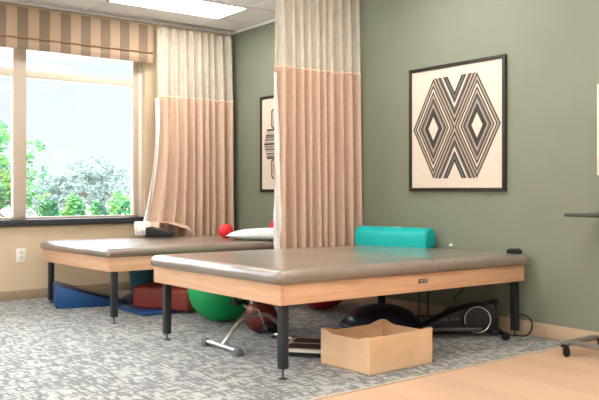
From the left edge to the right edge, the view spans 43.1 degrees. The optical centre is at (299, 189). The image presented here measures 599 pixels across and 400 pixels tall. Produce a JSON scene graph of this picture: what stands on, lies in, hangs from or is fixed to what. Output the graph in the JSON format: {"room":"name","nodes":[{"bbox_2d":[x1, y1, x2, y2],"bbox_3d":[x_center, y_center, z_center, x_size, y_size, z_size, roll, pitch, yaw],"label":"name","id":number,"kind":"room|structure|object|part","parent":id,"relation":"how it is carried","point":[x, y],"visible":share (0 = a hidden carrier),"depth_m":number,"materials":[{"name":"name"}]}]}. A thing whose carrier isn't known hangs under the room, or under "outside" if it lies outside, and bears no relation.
{"room":"physical therapy room","nodes":[
{"label":"physical therapy room","id":0,"kind":"room"},
{"bbox_2d":[0,2,229,291],"bbox_3d":[-3.759,-0.360,6.207,7.400,2.740,0.255,0,0,-37],"label":"wall","id":1,"kind":"structure","parent":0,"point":[32,273],"depth_m":7.29,"materials":[{"name":"beige paint"}]},
{"bbox_2d":[16,248,25,261],"bbox_3d":[-2.567,0.602,6.989,0.090,0.127,0.009,0,0,-37],"label":"wall outlet","id":2,"kind":"object","parent":1,"relation":"attached to","point":[20,252],"visible":1,"depth_m":6.99,"materials":[{"name":"white plastic"}]},
{"bbox_2d":[0,48,141,219],"bbox_3d":[-3.436,-0.618,6.458,4.520,1.785,0.085,0,0,-37],"label":"window","id":3,"kind":"structure","parent":1,"relation":"attached to","point":[18,73],"depth_m":7.13,"materials":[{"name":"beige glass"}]},
{"bbox_2d":[0,4,153,64],"bbox_3d":[-3.385,-1.475,6.301,4.710,0.380,0.117,0,0,-37],"label":"window valance","id":4,"kind":"object","parent":1,"relation":"attached to","point":[20,27],"visible":1,"depth_m":7.19,"materials":[{"name":"brown fabric"}]},
{"bbox_2d":[0,280,156,300],"bbox_3d":[-3.700,0.966,6.128,7.400,0.088,0.012,0,0,-37],"label":"baseboard","id":5,"kind":"structure","parent":1,"relation":"attached to","point":[122,286],"depth_m":7.08,"materials":[{"name":"beige wood"}]},
{"bbox_2d":[11,0,274,32],"bbox_3d":[-0.792,-1.780,2.380,7.500,0.100,9.700,0,0,-37],"label":"ceiling","id":6,"kind":"structure","parent":0,"point":[252,16],"depth_m":7.43,"materials":[{"name":"tile"}]},
{"bbox_2d":[0,0,274,34],"bbox_3d":[-0.801,-1.720,2.309,7.400,0.020,9.600,0,0,-37],"label":"trim","id":7,"kind":"structure","parent":6,"relation":"attached to","point":[6,1],"depth_m":7.47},
{"bbox_2d":[107,0,248,18],"bbox_3d":[-1.116,-1.722,7.049,1.180,0.013,0.570,0,0,-37],"label":"recessed light","id":8,"kind":"object","parent":6,"relation":"in","point":[201,8],"visible":1,"depth_m":7.11,"materials":[{"name":"white plastic"}]},
{"bbox_2d":[153,19,235,32],"bbox_3d":[-1.088,-1.720,7.955,0.970,0.017,0.030,0,0,-37],"label":"track","id":9,"kind":"object","parent":6,"relation":"attached to","point":[158,20],"visible":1,"depth_m":7.93,"materials":[{"name":"metal"}]},
{"bbox_2d":[134,22,233,236],"bbox_3d":[-1.199,-0.530,7.779,0.293,2.361,1.292,0,0,41],"label":"privacy curtain","id":10,"kind":"object","parent":9,"relation":"hanging from","point":[191,193],"visible":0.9,"depth_m":7.92,"materials":[{"name":"beige fabric"}]},
{"bbox_3d":[-1.177,-0.152,7.853,1.171,1.605,0.163,0,0,-41],"label":"cloth panel","id":11,"kind":"part","parent":10,"relation":"part of","materials":[{"name":"beige fabric"}]},
{"bbox_3d":[-1.084,-1.310,7.950,0.900,0.710,0.098,0,0,-37],"label":"net panel","id":12,"kind":"part","parent":10,"relation":"part of","materials":[{"name":"beige fabric"}]},
{"bbox_2d":[0,290,598,399],"bbox_3d":[-0.801,1.060,2.309,7.400,0.100,9.600,0,0,-37],"label":"floor","id":13,"kind":"structure","parent":0,"point":[47,352],"depth_m":4.34,"materials":[{"name":"carpet"}]},
{"bbox_2d":[53,281,122,308],"bbox_3d":[-1.878,0.913,6.714,0.560,0.191,0.420,0,0,-21],"label":"wedge","id":14,"kind":"object","parent":13,"relation":"on","point":[65,295],"visible":0.79,"depth_m":6.50,"materials":[{"name":"blue leather"}]},
{"bbox_2d":[123,293,132,304],"bbox_3d":[-1.444,0.950,6.755,0.220,0.118,0.220,0,0,-25],"label":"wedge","id":15,"kind":"object","parent":13,"relation":"on","point":[128,299],"visible":0.27,"depth_m":6.68,"materials":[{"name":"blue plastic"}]},
{"bbox_2d":[129,269,153,292],"bbox_3d":[-1.485,0.851,7.114,0.246,0.317,0.246,0,0,-37],"label":"waste bin","id":16,"kind":"object","parent":13,"relation":"on","point":[138,277],"visible":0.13,"depth_m":7.02,"materials":[{"name":"teal plastic"}]},
{"bbox_2d":[40,235,273,323],"bbox_3d":[-1.051,0.739,6.869,2.123,0.582,1.494,1,-1,-38],"label":"table","id":17,"kind":"object","parent":13,"relation":"on","point":[112,255],"visible":0.61,"depth_m":6.15,"materials":[{"name":"leather"}]},
{"bbox_3d":[-2.231,0.772,6.808,0.045,0.425,0.045,1,-1,-38],"label":"leg","id":18,"kind":"part","parent":17,"relation":"part of","materials":[{"name":"grey metal"}]},
{"bbox_3d":[-1.404,0.750,5.741,0.045,0.425,0.045,1,-1,-38],"label":"leg","id":19,"kind":"part","parent":17,"relation":"part of","materials":[{"name":"grey metal"}]},
{"bbox_2d":[146,226,174,236],"bbox_3d":[-1.334,0.400,7.267,0.250,0.094,0.160,0,0,1],"label":"wedge","id":20,"kind":"object","parent":17,"relation":"on","point":[151,231],"visible":1,"depth_m":7.19,"materials":[{"name":"black leather"}]},
{"bbox_2d":[219,224,232,237],"bbox_3d":[-0.691,0.385,7.126,0.138,0.138,0.138,0,0,-37],"label":"exercise ball","id":21,"kind":"object","parent":17,"relation":"on","point":[225,229],"visible":0.89,"depth_m":7.08,"materials":[{"name":"red rubber"}]},
{"bbox_2d":[226,228,273,239],"bbox_3d":[-0.226,0.392,6.793,0.798,0.109,0.402,0,0,7],"label":"pillow","id":22,"kind":"object","parent":17,"relation":"on","point":[257,233],"visible":0.48,"depth_m":6.64,"materials":[{"name":"white fabric"}]},
{"bbox_2d":[118,304,195,315],"bbox_3d":[-1.167,0.995,6.413,0.580,0.029,0.500,0,0,-37],"label":"floor mat","id":23,"kind":"object","parent":13,"relation":"on","point":[131,308],"visible":0.32,"depth_m":6.21,"materials":[{"name":"blue plastic"}]},
{"bbox_2d":[133,282,194,311],"bbox_3d":[-1.088,0.886,6.304,0.560,0.185,0.264,0,0,27],"label":"bolster","id":24,"kind":"object","parent":23,"relation":"on","point":[148,295],"visible":0.75,"depth_m":6.20,"materials":[{"name":"red leather"}]},
{"bbox_2d":[187,288,249,321],"bbox_3d":[-0.597,0.747,5.811,0.522,0.525,0.522,0,0,-37],"label":"exercise ball","id":25,"kind":"object","parent":13,"relation":"on","point":[211,306],"visible":0.39,"depth_m":5.61,"materials":[{"name":"green plastic"}]},
{"bbox_2d":[201,297,297,356],"bbox_3d":[-0.292,0.840,4.918,0.546,0.339,0.440,0,0,-37],"label":"pedal exerciser","id":26,"kind":"object","parent":13,"relation":"on","point":[251,307],"visible":0.84,"depth_m":4.86,"materials":[{"name":"silver metal"}]},
{"bbox_2d":[245,301,276,332],"bbox_3d":[-0.271,0.894,5.348,0.230,0.233,0.230,0,0,-37],"label":"medicine ball","id":27,"kind":"object","parent":13,"relation":"on","point":[255,324],"visible":0.56,"depth_m":5.27,"materials":[{"name":"brown rubber"}]},
{"bbox_2d":[289,337,320,357],"bbox_3d":[0.064,0.981,4.717,0.290,0.056,0.370,0,0,13],"label":"board","id":28,"kind":"object","parent":13,"relation":"on","point":[298,346],"visible":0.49,"depth_m":4.59,"materials":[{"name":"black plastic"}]},
{"bbox_2d":[306,300,342,308],"bbox_3d":[0.191,0.763,6.427,0.492,0.492,0.492,0,0,-37],"label":"exercise ball","id":29,"kind":"object","parent":13,"relation":"on","point":[327,304],"visible":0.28,"depth_m":6.29,"materials":[{"name":"red plastic"}]},
{"bbox_2d":[150,245,532,379],"bbox_3d":[0.289,0.729,5.172,2.142,0.591,1.543,1,-1,-37],"label":"table","id":30,"kind":"object","parent":13,"relation":"on","point":[282,278],"visible":0.91,"depth_m":4.61,"materials":[{"name":"brown leather"}]},
{"bbox_3d":[-0.895,0.756,5.119,0.045,0.425,0.045,1,-1,-37],"label":"leg","id":31,"kind":"part","parent":30,"relation":"part of","materials":[{"name":"grey metal"}]},
{"bbox_3d":[-0.088,0.743,4.056,0.045,0.425,0.045,1,-1,-37],"label":"leg","id":32,"kind":"part","parent":30,"relation":"part of","materials":[{"name":"grey metal"}]},
{"bbox_3d":[0.684,0.772,6.318,0.045,0.425,0.045,1,-1,-37],"label":"leg","id":33,"kind":"part","parent":30,"relation":"part of","materials":[{"name":"grey metal"}]},
{"bbox_2d":[355,226,435,247],"bbox_3d":[0.761,0.370,6.088,0.680,0.154,0.168,0,0,41],"label":"bolster","id":34,"kind":"object","parent":30,"relation":"on","point":[364,235],"visible":1,"depth_m":5.99,"materials":[{"name":"teal leather"}]},
{"bbox_3d":[0.999,0.797,5.856,0.017,0.415,0.089,0,0,-5],"label":"power cord","id":35,"kind":"part","parent":30,"relation":"part of","materials":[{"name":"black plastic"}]},
{"bbox_2d":[506,248,521,253],"bbox_3d":[1.483,0.419,5.235,0.095,0.036,0.055,0,0,38],"label":"hand control","id":36,"kind":"object","parent":30,"relation":"on","point":[510,250],"visible":1,"depth_m":5.21,"materials":[{"name":"black plastic"}]},
{"bbox_3d":[1.491,0.759,5.255,0.045,0.425,0.045,1,-1,-37],"label":"leg","id":37,"kind":"part","parent":30,"relation":"part of","materials":[{"name":"grey metal"}]},
{"bbox_3d":[1.523,0.935,5.232,0.164,0.146,0.076,0,0,11],"label":"power cord","id":38,"kind":"part","parent":30,"relation":"part of","materials":[{"name":"black plastic"}]},
{"bbox_2d":[321,319,431,375],"bbox_3d":[0.451,0.906,4.424,0.529,0.205,0.404,0,0,-37],"label":"open box","id":39,"kind":"object","parent":13,"relation":"on","point":[380,346],"visible":1,"depth_m":4.30,"materials":[{"name":"beige cardboard"}]},
{"bbox_3d":[0.255,0.906,4.269,0.006,0.205,0.395,0,0,-41],"label":"panel","id":40,"kind":"part","parent":39,"relation":"part of","materials":[{"name":"beige cardboard"}]},
{"bbox_3d":[0.324,0.906,4.571,0.505,0.205,0.006,0,0,-38],"label":"panel","id":41,"kind":"part","parent":39,"relation":"part of","materials":[{"name":"beige cardboard"}]},
{"bbox_3d":[0.451,1.006,4.424,0.529,0.004,0.404,0,0,-37],"label":"panel","id":42,"kind":"part","parent":39,"relation":"part of","materials":[{"name":"beige cardboard"}]},
{"bbox_3d":[0.580,0.906,4.278,0.499,0.205,0.006,0,0,-38],"label":"panel","id":43,"kind":"part","parent":39,"relation":"part of","materials":[{"name":"beige cardboard"}]},
{"bbox_3d":[0.646,0.906,4.579,0.006,0.205,0.395,0,0,-41],"label":"panel","id":44,"kind":"part","parent":39,"relation":"part of","materials":[{"name":"beige cardboard"}]},
{"bbox_2d":[340,303,420,327],"bbox_3d":[0.599,0.924,5.575,0.600,0.169,0.600,0,0,-37],"label":"dome","id":45,"kind":"object","parent":13,"relation":"on","point":[367,314],"visible":0.83,"depth_m":5.42,"materials":[{"name":"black rubber"}]},
{"bbox_2d":[307,345,570,399],"bbox_3d":[-1.134,1.008,2.738,7.388,0.004,0.024,0,0,-37],"label":"trim","id":46,"kind":"structure","parent":13,"relation":"on","point":[439,372],"depth_m":4.11,"materials":[{"name":"wood"}]},
{"bbox_2d":[415,299,509,340],"bbox_3d":[1.121,0.880,5.418,0.610,0.258,0.682,0,0,3],"label":"elliptical trainer","id":47,"kind":"object","parent":13,"relation":"on","point":[473,317],"visible":0.97,"depth_m":5.19,"materials":[{"name":"black plastic"}]},
{"bbox_3d":[1.312,0.792,5.255,0.137,0.082,0.061,0,0,19],"label":"carry handle","id":48,"kind":"part","parent":47,"relation":"part of","materials":[{"name":"black plastic"}]},
{"bbox_2d":[561,212,598,356],"bbox_3d":[1.976,0.576,4.405,0.392,0.868,0.820,0,0,-37],"label":"table","id":49,"kind":"object","parent":13,"relation":"on","point":[580,341],"visible":1,"depth_m":4.58,"materials":[{"name":"metal"}]},
{"bbox_3d":[1.967,0.936,4.442,0.340,0.028,0.750,0,0,-37],"label":"frame","id":50,"kind":"part","parent":49,"relation":"part of","materials":[{"name":"grey paint"}]},
{"bbox_2d":[231,0,598,331],"bbox_3d":[2.157,-0.360,4.630,0.120,2.740,9.720,0,0,-37],"label":"wall","id":51,"kind":"structure","parent":0,"point":[551,47],"depth_m":5.47,"materials":[{"name":"green paint"}]},
{"bbox_2d":[260,95,273,191],"bbox_3d":[-0.115,-0.471,7.503,0.025,0.982,0.952,0,0,-37],"label":"framed picture","id":52,"kind":"object","parent":51,"relation":"attached to","point":[267,102],"visible":0.3,"depth_m":7.78,"materials":[{"name":"beige paper"}]},
{"bbox_2d":[409,54,506,190],"bbox_3d":[1.185,-0.481,5.790,0.025,0.982,0.952,0,0,-37],"label":"framed picture","id":53,"kind":"object","parent":51,"relation":"attached to","point":[458,110],"visible":1,"depth_m":5.75,"materials":[{"name":"beige paper"}]},
{"bbox_2d":[342,296,598,343],"bbox_3d":[2.144,0.960,4.537,0.014,0.100,9.588,0,0,-37],"label":"baseboard","id":54,"kind":"structure","parent":51,"relation":"attached to","point":[541,330],"depth_m":5.30,"materials":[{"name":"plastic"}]},
{"bbox_2d":[597,84,598,174],"bbox_3d":[2.204,-0.385,4.451,0.021,0.581,0.987,0,0,-37],"label":"board","id":55,"kind":"object","parent":51,"relation":"attached to","point":[597,84],"visible":1,"depth_m":4.83,"materials":[{"name":"white plastic"}]},
{"label":"outside","id":56,"kind":"structure","parent":0,"visible":0},
{"bbox_2d":[0,205,126,216],"bbox_3d":[-6.802,1.260,16.335,80.000,0.001,100.000,0,0,-37],"label":"ground","id":57,"kind":"structure","parent":56,"point":[4,211],"depth_m":42.45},
{"bbox_2d":[0,119,51,216],"bbox_3d":[-4.047,0.036,9.640,1.740,2.467,1.051,0,0,-37],"label":"tree","id":58,"kind":"object","parent":57,"relation":"on","point":[5,194],"visible":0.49,"depth_m":9.83,"materials":[{"name":"green plant"}]},
{"bbox_2d":[33,199,60,216],"bbox_3d":[-3.357,0.689,10.108,0.505,1.145,0.604,0,0,-19],"label":"shrub","id":59,"kind":"object","parent":57,"relation":"on","point":[50,205],"visible":0.11,"depth_m":10.08,"materials":[{"name":"green plant"}]},
{"bbox_2d":[60,192,87,215],"bbox_3d":[-3.253,0.648,10.915,0.506,1.227,0.603,0,0,-37],"label":"shrub","id":60,"kind":"object","parent":57,"relation":"on","point":[79,208],"visible":0.23,"depth_m":10.87,"materials":[{"name":"green plant"}]},
{"bbox_2d":[26,156,130,215],"bbox_3d":[-4.706,0.248,16.662,2.735,2.024,1.818,0,0,-37],"label":"tree","id":61,"kind":"object","parent":57,"relation":"on","point":[57,189],"visible":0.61,"depth_m":16.36,"materials":[{"name":"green plant"}]},
{"bbox_2d":[86,199,110,214],"bbox_3d":[-2.793,0.695,10.519,0.496,1.134,0.612,0,0,-37],"label":"shrub","id":62,"kind":"object","parent":57,"relation":"on","point":[96,209],"visible":0.1,"depth_m":10.47,"materials":[{"name":"green plant"}]},
{"bbox_2d":[108,190,130,214],"bbox_3d":[-2.689,0.636,11.357,0.500,1.280,0.598,0,0,-37],"label":"shrub","id":63,"kind":"object","parent":57,"relation":"on","point":[115,207],"visible":0.24,"depth_m":11.30,"materials":[{"name":"green plant"}]},
{"bbox_3d":[-0.642,-1.720,5.808,2.884,0.017,0.040,0,0,-37],"label":"track","id":64,"kind":"object","parent":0,"visible":0},
{"bbox_2d":[273,0,362,248],"bbox_3d":[0.161,-0.600,6.409,0.910,2.221,0.152,0,0,-37],"label":"privacy curtain","id":65,"kind":"object","parent":64,"relation":"hanging from","point":[318,138],"visible":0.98,"depth_m":6.39,"materials":[{"name":"beige fabric"}]},
{"bbox_3d":[0.166,-1.350,6.417,0.869,0.680,0.107,0,0,-35],"label":"net panel","id":66,"kind":"part","parent":65,"relation":"part of","materials":[{"name":"beige fabric"}]}
]}

